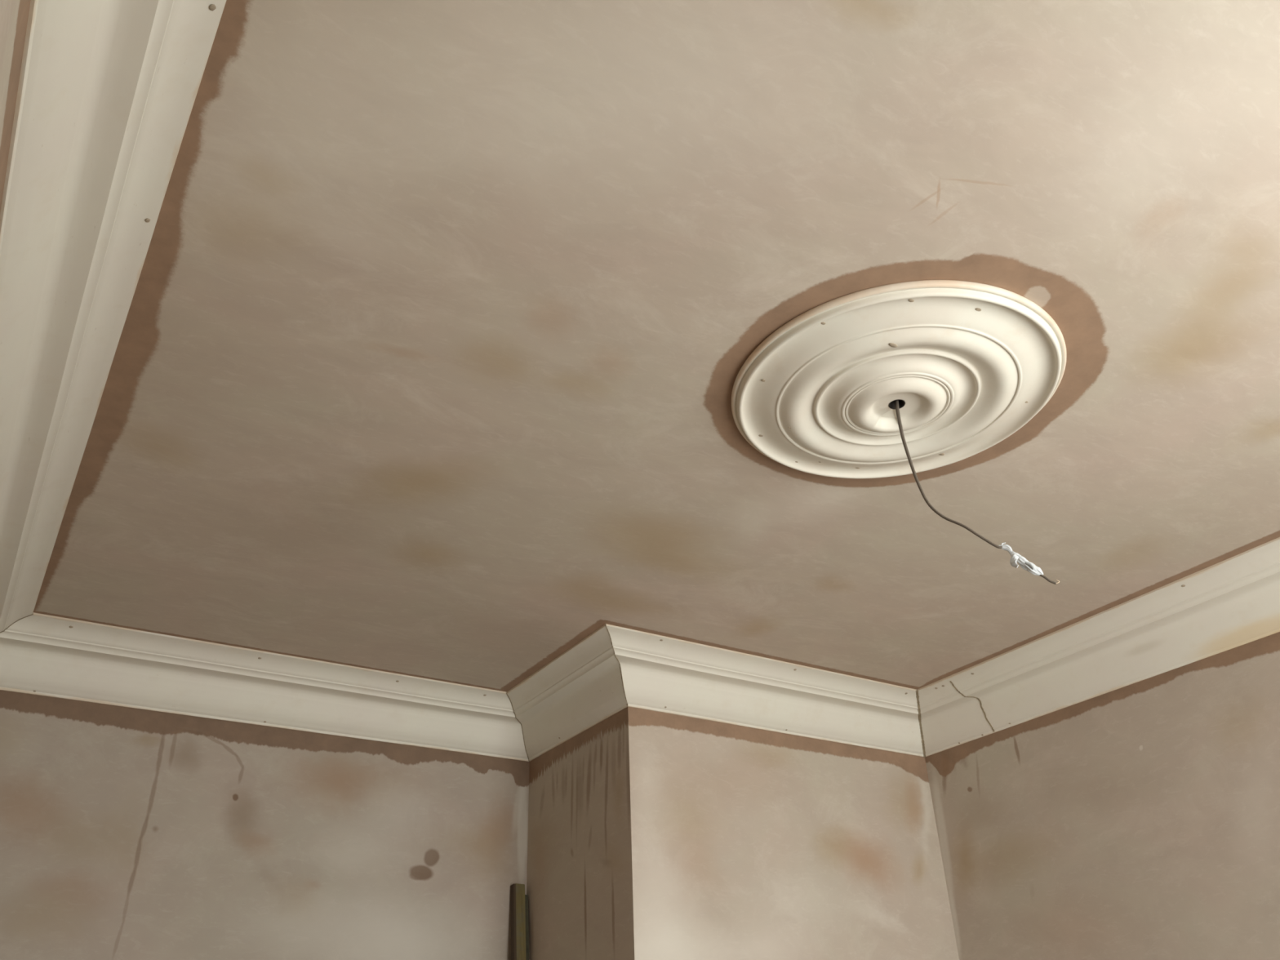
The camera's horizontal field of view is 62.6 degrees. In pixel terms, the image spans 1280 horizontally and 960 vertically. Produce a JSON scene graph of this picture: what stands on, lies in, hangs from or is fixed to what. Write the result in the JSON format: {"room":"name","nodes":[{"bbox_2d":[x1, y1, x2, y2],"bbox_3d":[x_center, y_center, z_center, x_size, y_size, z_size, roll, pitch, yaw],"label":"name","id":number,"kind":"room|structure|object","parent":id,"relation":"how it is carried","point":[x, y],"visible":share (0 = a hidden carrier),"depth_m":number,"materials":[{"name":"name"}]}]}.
{"room":"room under renovation","nodes":[
{"label":"room under renovation","id":0,"kind":"room"},
{"bbox_2d":[0,0,31,212],"bbox_3d":[-0.856,0.701,0.740,0.120,2.700,3.939,16,-35,-28],"label":"wall","id":1,"kind":"structure","parent":0,"point":[14,14],"depth_m":1.08,"materials":[{"name":"paint"}]},
{"bbox_2d":[0,0,226,631],"bbox_3d":[-0.770,-0.354,1.456,0.175,0.160,3.699,16,-35,-28],"label":"trim","id":2,"kind":"structure","parent":1,"relation":"attached to","point":[108,90],"depth_m":1.46,"materials":[{"name":"paint"}]},
{"bbox_2d":[0,689,529,959],"bbox_3d":[-1.089,1.780,2.547,1.711,2.700,0.120,16,-35,-28],"label":"wall","id":3,"kind":"structure","parent":0,"point":[126,833],"depth_m":2.93,"materials":[{"name":"paint"}]},
{"bbox_2d":[0,612,528,761],"bbox_3d":[-1.051,0.622,3.087,1.711,0.161,0.176,16,-35,-28],"label":"trim","id":4,"kind":"structure","parent":3,"relation":"attached to","point":[43,655],"depth_m":3.05,"materials":[{"name":"paint"}]},
{"bbox_2d":[33,0,1279,692],"bbox_3d":[0.385,-0.129,2.163,3.147,0.100,3.939,16,-35,-28],"label":"ceiling","id":5,"kind":"structure","parent":0,"point":[443,318],"depth_m":1.79,"materials":[{"name":"paint"}]},
{"bbox_2d":[731,280,1066,478],"bbox_3d":[0.483,-0.150,1.983,0.619,0.053,0.619,14,-34,-25],"label":"ceiling rose","id":6,"kind":"object","parent":5,"relation":"attached to","point":[967,365],"visible":0.99,"depth_m":1.92,"materials":[{"name":"paint"}]},
{"bbox_2d":[894,400,1059,584],"bbox_3d":[0.578,-0.002,1.848,0.205,0.439,0.035,-15,-33,21],"label":"power cable","id":7,"kind":"object","parent":6,"relation":"hanging from","point":[1015,557],"visible":0.96,"depth_m":1.79,"materials":[{"name":"grey plastic"}]},
{"bbox_2d":[526,706,959,959],"bbox_3d":[0.310,1.998,3.001,1.196,2.700,0.752,16,-35,-28],"label":"chimney breast","id":8,"kind":"structure","parent":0,"point":[653,835],"depth_m":3.11,"materials":[{"name":"paint"}]},
{"bbox_2d":[506,623,627,761],"bbox_3d":[-0.233,0.671,3.220,0.176,0.161,0.806,16,-35,-28],"label":"trim","id":9,"kind":"structure","parent":8,"relation":"attached to","point":[580,688],"depth_m":3.21,"materials":[{"name":"paint"}]},
{"bbox_2d":[604,623,924,757],"bbox_3d":[0.444,0.678,3.273,1.374,0.161,0.176,16,-35,-28],"label":"trim","id":10,"kind":"structure","parent":8,"relation":"attached to","point":[660,673],"depth_m":3.25,"materials":[{"name":"paint"}]},
{"bbox_2d":[924,631,1279,959],"bbox_3d":[1.712,1.449,2.159,0.120,2.700,3.939,16,-35,-28],"label":"wall","id":11,"kind":"structure","parent":0,"point":[1140,820],"depth_m":2.93,"materials":[{"name":"paint"}]},
{"bbox_2d":[916,537,1279,757],"bbox_3d":[1.713,0.180,2.510,0.176,0.161,3.071,16,-35,-28],"label":"trim","id":12,"kind":"structure","parent":11,"relation":"attached to","point":[1232,602],"depth_m":3.01,"materials":[{"name":"paint"}]},
{"bbox_3d":[0.472,2.279,0.737,3.147,0.100,3.939,16,-35,-28],"label":"floor","id":13,"kind":"structure","parent":0,"visible":0},
{"bbox_2d":[510,883,528,959],"bbox_3d":[-0.288,2.122,2.630,0.054,2.150,0.305,11,-33,-21],"label":"batten","id":14,"kind":"object","parent":13,"relation":"on","point":[519,924],"visible":1,"depth_m":3.21,"materials":[{"name":"brown wood"}]}
]}

